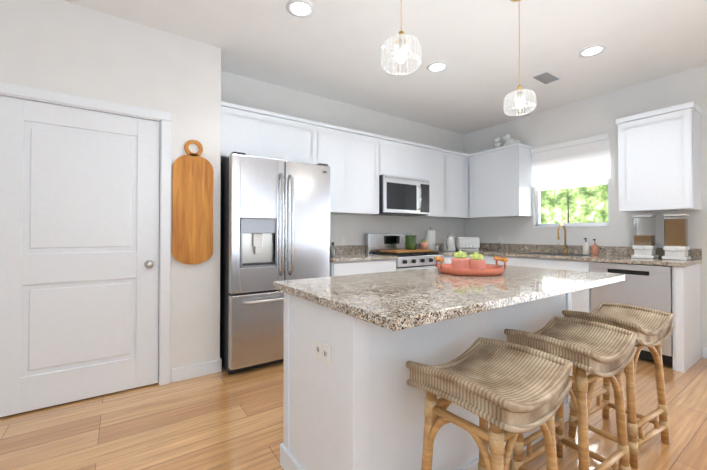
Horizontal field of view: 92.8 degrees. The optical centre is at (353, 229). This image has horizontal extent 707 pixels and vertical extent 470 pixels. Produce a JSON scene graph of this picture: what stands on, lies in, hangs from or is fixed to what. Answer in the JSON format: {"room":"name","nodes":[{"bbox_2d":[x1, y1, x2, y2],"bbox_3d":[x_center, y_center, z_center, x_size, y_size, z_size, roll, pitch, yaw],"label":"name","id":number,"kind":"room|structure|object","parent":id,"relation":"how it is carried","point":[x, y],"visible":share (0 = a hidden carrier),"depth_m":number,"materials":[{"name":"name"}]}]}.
{"room":"kitchen","nodes":[
{"label":"kitchen","id":0,"kind":"room"},
{"bbox_2d":[0,0,220,382],"bbox_3d":[-2.883,-0.187,1.881,3.990,2.740,0.410,0,-1,-35],"label":"wall","id":1,"kind":"structure","parent":0,"point":[60,46],"depth_m":2.57,"materials":[{"name":"paint"}]},
{"bbox_2d":[0,96,159,416],"bbox_3d":[-1.876,0.167,2.326,0.924,2.019,0.110,0,-1,-35],"label":"door","id":2,"kind":"structure","parent":1,"relation":"in","point":[79,250],"depth_m":2.32,"materials":[{"name":"white wood"}]},
{"bbox_2d":[0,82,170,385],"bbox_3d":[-1.899,0.135,2.372,1.064,2.107,0.138,0,-1,-35],"label":"door frame","id":3,"kind":"structure","parent":1,"relation":"attached to","point":[163,118],"depth_m":2.59,"materials":[{"name":"white wood"}]},
{"bbox_2d":[172,140,213,263],"bbox_3d":[-1.292,-0.226,2.716,0.300,1.006,0.026,0,-1,-35],"label":"cutting board","id":4,"kind":"object","parent":1,"relation":"attached to","point":[192,208],"visible":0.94,"depth_m":2.70,"materials":[{"name":"brown wood"}]},
{"bbox_2d":[171,358,220,382],"bbox_3d":[-1.270,1.140,2.725,0.360,0.105,0.014,0,-1,-35],"label":"baseboard","id":5,"kind":"structure","parent":1,"relation":"attached to","point":[194,371],"depth_m":2.71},
{"bbox_2d":[219,359,221,371],"bbox_3d":[-1.234,1.143,3.000,0.014,0.105,0.424,0,-1,-35],"label":"baseboard","id":6,"kind":"structure","parent":1,"relation":"attached to","point":[220,360],"depth_m":2.82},
{"bbox_2d":[221,71,463,245],"bbox_3d":[0.163,-0.160,4.314,4.030,2.740,0.120,0,-1,-35],"label":"wall","id":7,"kind":"structure","parent":0,"point":[269,97],"depth_m":4.15,"materials":[{"name":"paint"}]},
{"bbox_2d":[340,238,344,245],"bbox_3d":[-0.129,0.149,4.030,0.070,0.115,0.008,0,-1,-35],"label":"outlet","id":8,"kind":"object","parent":7,"relation":"attached to","point":[342,241],"visible":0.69,"depth_m":4.02,"materials":[{"name":"white plastic"}]},
{"bbox_2d":[221,101,467,218],"bbox_3d":[0.158,-0.645,4.035,3.436,0.925,0.342,0,-1,-35],"label":"upper cabinet","id":9,"kind":"object","parent":7,"relation":"attached to","point":[358,162],"visible":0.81,"depth_m":3.71,"materials":[{"name":"white wood"}]},
{"bbox_2d":[375,174,429,215],"bbox_3d":[0.567,-0.414,4.253,0.760,0.448,0.444,0,-1,-35],"label":"microwave","id":10,"kind":"object","parent":9,"relation":"attached to","point":[402,196],"visible":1,"depth_m":4.07,"materials":[{"name":"silver metal"}]},
{"bbox_2d":[0,358,706,469],"bbox_3d":[0.610,1.195,0.240,8.280,0.060,7.660,0,-1,-35],"label":"floor","id":11,"kind":"structure","parent":0,"point":[223,420],"depth_m":2.01,"materials":[{"name":"brown wood"}]},
{"bbox_2d":[220,152,329,373],"bbox_3d":[-0.749,0.282,3.179,0.932,1.830,0.658,0,-1,-35],"label":"fridge","id":12,"kind":"object","parent":11,"relation":"on","point":[274,219],"visible":0.83,"depth_m":2.88,"materials":[{"name":"silver metal"}]},
{"bbox_2d":[330,245,397,276],"bbox_3d":[-0.035,0.693,3.706,0.831,1.020,0.635,0,-1,-35],"label":"base cabinet","id":13,"kind":"object","parent":11,"relation":"on","point":[351,259],"visible":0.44,"depth_m":3.51,"materials":[{"name":"wood"}]},
{"bbox_2d":[330,242,335,256],"bbox_3d":[-0.218,0.205,3.535,0.060,0.150,0.060,0,-1,-35],"label":"oil bottle","id":14,"kind":"object","parent":13,"relation":"on","point":[332,253],"visible":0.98,"depth_m":3.52,"materials":[{"name":"glass"}]},
{"bbox_2d":[365,233,443,270],"bbox_3d":[0.640,0.626,4.136,0.760,1.165,0.662,0,-1,-35],"label":"range","id":15,"kind":"object","parent":11,"relation":"on","point":[375,243],"visible":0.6,"depth_m":4.13,"materials":[{"name":"silver metal"}]},
{"bbox_2d":[380,249,432,252],"bbox_3d":[0.657,0.260,4.159,0.610,0.022,0.310,0,-1,-35],"label":"board","id":16,"kind":"object","parent":15,"relation":"on","point":[403,251],"visible":0.88,"depth_m":4.03,"materials":[{"name":"brown wood"}]},
{"bbox_2d":[405,235,415,249],"bbox_3d":[0.729,0.159,4.276,0.140,0.180,0.140,0,-1,-35],"label":"candle jar","id":17,"kind":"object","parent":16,"relation":"on","point":[410,242],"visible":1,"depth_m":4.22,"materials":[{"name":"green glass"}]},
{"bbox_2d":[421,240,427,249],"bbox_3d":[0.900,0.190,4.261,0.088,0.117,0.088,0,-1,-35],"label":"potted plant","id":18,"kind":"object","parent":16,"relation":"on","point":[424,244],"visible":1,"depth_m":4.23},
{"bbox_2d":[280,292,571,469],"bbox_3d":[0.521,0.741,1.927,1.728,0.885,0.654,0,-1,-35],"label":"kitchen island","id":19,"kind":"object","parent":11,"relation":"on","point":[353,345],"depth_m":1.37,"materials":[{"name":"wood"}]},
{"bbox_2d":[273,264,624,331],"bbox_3d":[0.592,0.280,1.838,1.800,0.035,0.920,0,-1,-35],"label":"island countertop","id":20,"kind":"structure","parent":19,"relation":"on","point":[401,301],"depth_m":1.43,"materials":[{"name":"beige stone"}]},
{"bbox_2d":[434,251,507,275],"bbox_3d":[0.718,0.197,2.079,0.418,0.135,0.390,0,-1,-35],"label":"decorative tray","id":21,"kind":"object","parent":20,"relation":"on","point":[461,264],"visible":1,"depth_m":2.04,"materials":[{"name":"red ceramic"}]},
{"bbox_2d":[406,337,572,469],"bbox_3d":[0.471,0.810,1.164,0.464,0.733,0.366,0,-1,-38],"label":"stool","id":22,"kind":"object","parent":11,"relation":"on","point":[509,392],"visible":1,"depth_m":1.11,"materials":[{"name":"wicker"}]},
{"bbox_2d":[416,243,701,372],"bbox_3d":[2.011,0.696,3.895,1.216,1.020,2.656,0,-1,-35],"label":"base cabinet","id":23,"kind":"object","parent":11,"relation":"on","point":[686,312],"visible":0.42,"depth_m":3.28,"materials":[{"name":"wood"}]},
{"bbox_2d":[426,227,435,250],"bbox_3d":[1.058,0.129,4.627,0.150,0.328,0.150,0,-1,-35],"label":"paper towel roll","id":24,"kind":"object","parent":23,"relation":"on","point":[430,236],"visible":0.81,"depth_m":4.57,"materials":[{"name":"white paper"}]},
{"bbox_2d":[443,233,455,250],"bbox_3d":[1.336,0.172,4.697,0.259,0.244,0.239,0,-1,-35],"label":"kettle","id":25,"kind":"object","parent":23,"relation":"on","point":[449,244],"visible":1,"depth_m":4.64,"materials":[{"name":"white ceramic"}]},
{"bbox_2d":[455,237,479,249],"bbox_3d":[1.675,0.198,4.918,0.350,0.196,0.203,0,-1,3],"label":"toaster","id":26,"kind":"object","parent":23,"relation":"on","point":[467,243],"visible":1,"depth_m":4.83,"materials":[{"name":"white metal"}]},
{"bbox_2d":[557,224,566,253],"bbox_3d":[2.468,0.108,4.040,0.203,0.352,0.110,0,-1,-35],"label":"faucet","id":27,"kind":"object","parent":23,"relation":"on","point":[564,247],"visible":1,"depth_m":4.05,"materials":[{"name":"gold metal"}]},
{"bbox_2d":[583,238,588,254],"bbox_3d":[2.681,0.189,3.883,0.072,0.190,0.063,0,-1,-35],"label":"soap bottle","id":28,"kind":"object","parent":23,"relation":"on","point":[585,248],"visible":0.98,"depth_m":3.86,"materials":[{"name":"white plastic"}]},
{"bbox_2d":[592,239,597,254],"bbox_3d":[2.732,0.194,3.809,0.072,0.180,0.063,0,-1,-35],"label":"soap bottle","id":29,"kind":"object","parent":23,"relation":"on","point":[594,248],"visible":1,"depth_m":3.79,"materials":[{"name":"pink plastic"}]},
{"bbox_2d":[590,262,672,365],"bbox_3d":[2.777,0.753,3.280,0.588,0.867,0.596,0,-1,-35],"label":"dishwasher","id":30,"kind":"object","parent":23,"relation":"in","point":[646,286],"visible":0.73,"depth_m":3.04,"materials":[{"name":"silver plastic"}]},
{"bbox_2d":[631,215,658,258],"bbox_3d":[2.875,0.067,3.326,0.185,0.423,0.170,0,-1,-35],"label":"dispenser","id":31,"kind":"object","parent":23,"relation":"on","point":[644,246],"visible":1,"depth_m":3.29,"materials":[{"name":"white plastic"}]},
{"bbox_2d":[662,214,690,259],"bbox_3d":[3.006,0.065,3.136,0.185,0.423,0.170,0,-1,-35],"label":"dispenser","id":32,"kind":"object","parent":23,"relation":"on","point":[676,247],"visible":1,"depth_m":3.10,"materials":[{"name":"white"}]},
{"bbox_2d":[504,316,636,469],"bbox_3d":[0.987,0.814,1.534,0.472,0.733,0.379,0,-1,-35],"label":"stool","id":33,"kind":"object","parent":11,"relation":"on","point":[597,350],"visible":0.75,"depth_m":1.50,"materials":[{"name":"wicker"}]},
{"bbox_2d":[562,302,673,468],"bbox_3d":[1.492,0.818,1.902,0.464,0.733,0.366,0,-1,-30],"label":"stool","id":34,"kind":"object","parent":11,"relation":"on","point":[652,328],"visible":0.69,"depth_m":1.84,"materials":[{"name":"wicker"}]},
{"bbox_2d":[62,0,706,134],"bbox_3d":[0.610,-1.615,0.272,8.280,0.080,7.660,0,-1,-35],"label":"ceiling","id":35,"kind":"structure","parent":0,"point":[329,49],"depth_m":2.82,"materials":[{"name":"paint"}]},
{"bbox_2d":[286,0,313,17],"bbox_3d":[-0.371,-1.547,2.353,0.196,0.010,0.196,0,-1,-35],"label":"recessed light","id":36,"kind":"object","parent":35,"relation":"in","point":[301,8],"visible":1,"depth_m":2.35,"materials":[{"name":"white plastic"}]},
{"bbox_2d":[381,0,421,74],"bbox_3d":[0.228,-1.168,1.608,0.196,0.782,0.196,0,-1,-35],"label":"pendant light","id":37,"kind":"object","parent":35,"relation":"hanging from","point":[402,42],"visible":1,"depth_m":1.58,"materials":[{"name":"clear glass"}]},
{"bbox_2d":[427,62,447,71],"bbox_3d":[0.793,-1.537,3.184,0.196,0.010,0.196,0,-1,-35],"label":"recessed light","id":38,"kind":"object","parent":35,"relation":"in","point":[437,66],"visible":1,"depth_m":3.18,"materials":[{"name":"white plastic"}]},
{"bbox_2d":[503,0,536,115],"bbox_3d":[1.081,-1.162,2.193,0.196,0.782,0.196,0,-1,-35],"label":"pendant light","id":39,"kind":"object","parent":35,"relation":"hanging from","point":[520,93],"visible":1,"depth_m":2.17,"materials":[{"name":"clear glass"}]},
{"bbox_2d":[531,70,561,84],"bbox_3d":[1.946,-1.534,3.399,0.300,0.011,0.160,0,-1,-35],"label":"ceiling vent","id":40,"kind":"object","parent":35,"relation":"in","point":[546,77],"visible":0.96,"depth_m":3.38,"materials":[{"name":"white metal"}]},
{"bbox_2d":[578,45,605,56],"bbox_3d":[2.057,-1.540,2.904,0.196,0.010,0.196,0,-1,-35],"label":"recessed light","id":41,"kind":"object","parent":35,"relation":"in","point":[593,50],"visible":1,"depth_m":2.90,"materials":[{"name":"white plastic"}]},
{"bbox_2d":[464,64,706,357],"bbox_3d":[3.809,-0.180,2.485,0.120,2.740,7.280,0,-1,-35],"label":"wall","id":42,"kind":"structure","parent":0,"point":[593,116],"depth_m":3.76,"materials":[{"name":"paint"}]},
{"bbox_2d":[455,143,531,218],"bbox_3d":[1.924,-0.637,4.805,0.342,0.925,1.087,0,-1,-35],"label":"upper cabinet","id":43,"kind":"object","parent":42,"relation":"attached to","point":[499,182],"visible":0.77,"depth_m":4.48,"materials":[{"name":"white wood"}]},
{"bbox_2d":[494,137,499,147],"bbox_3d":[2.022,-1.192,4.692,0.116,0.180,0.271,-1,-1,43],"label":"bird figurine","id":44,"kind":"object","parent":43,"relation":"on","point":[497,139],"depth_m":4.62,"materials":[{"name":"white ceramic"}]},
{"bbox_2d":[500,134,519,146],"bbox_3d":[2.130,-1.193,4.536,0.271,0.180,0.116,0,-1,-23],"label":"bird figurine","id":45,"kind":"object","parent":43,"relation":"on","point":[508,141],"depth_m":4.49,"materials":[{"name":"white ceramic"}]},
{"bbox_2d":[499,236,502,243],"bbox_3d":[2.111,0.148,4.821,0.006,0.115,0.070,0,-1,-35],"label":"outlet","id":46,"kind":"object","parent":42,"relation":"attached to","point":[501,239],"visible":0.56,"depth_m":4.81,"materials":[{"name":"white plastic"}]},
{"bbox_2d":[531,133,610,227],"bbox_3d":[2.650,-0.549,4.119,0.170,1.035,0.860,0,-1,-35],"label":"window","id":47,"kind":"structure","parent":42,"relation":"in","point":[581,161],"depth_m":4.05,"materials":[{"name":"clear glass"}]},
{"bbox_2d":[615,101,702,212],"bbox_3d":[2.974,-0.659,3.289,0.344,0.945,0.573,0,-1,-35],"label":"upper cabinet","id":48,"kind":"object","parent":42,"relation":"attached to","point":[659,160],"visible":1,"depth_m":3.16,"materials":[{"name":"white wood"}]},
{"bbox_2d":[703,347,706,358],"bbox_3d":[4.537,1.124,1.302,0.014,0.105,4.470,0,-1,-35],"label":"baseboard","id":49,"kind":"structure","parent":42,"relation":"attached to","point":[704,348],"depth_m":3.12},
{"label":"outside","id":50,"kind":"structure","parent":0,"visible":0},
{"bbox_2d":[540,179,607,223],"bbox_3d":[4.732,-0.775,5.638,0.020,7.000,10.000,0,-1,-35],"label":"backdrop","id":51,"kind":"structure","parent":50,"point":[583,205],"depth_m":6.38,"materials":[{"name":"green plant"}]}
]}

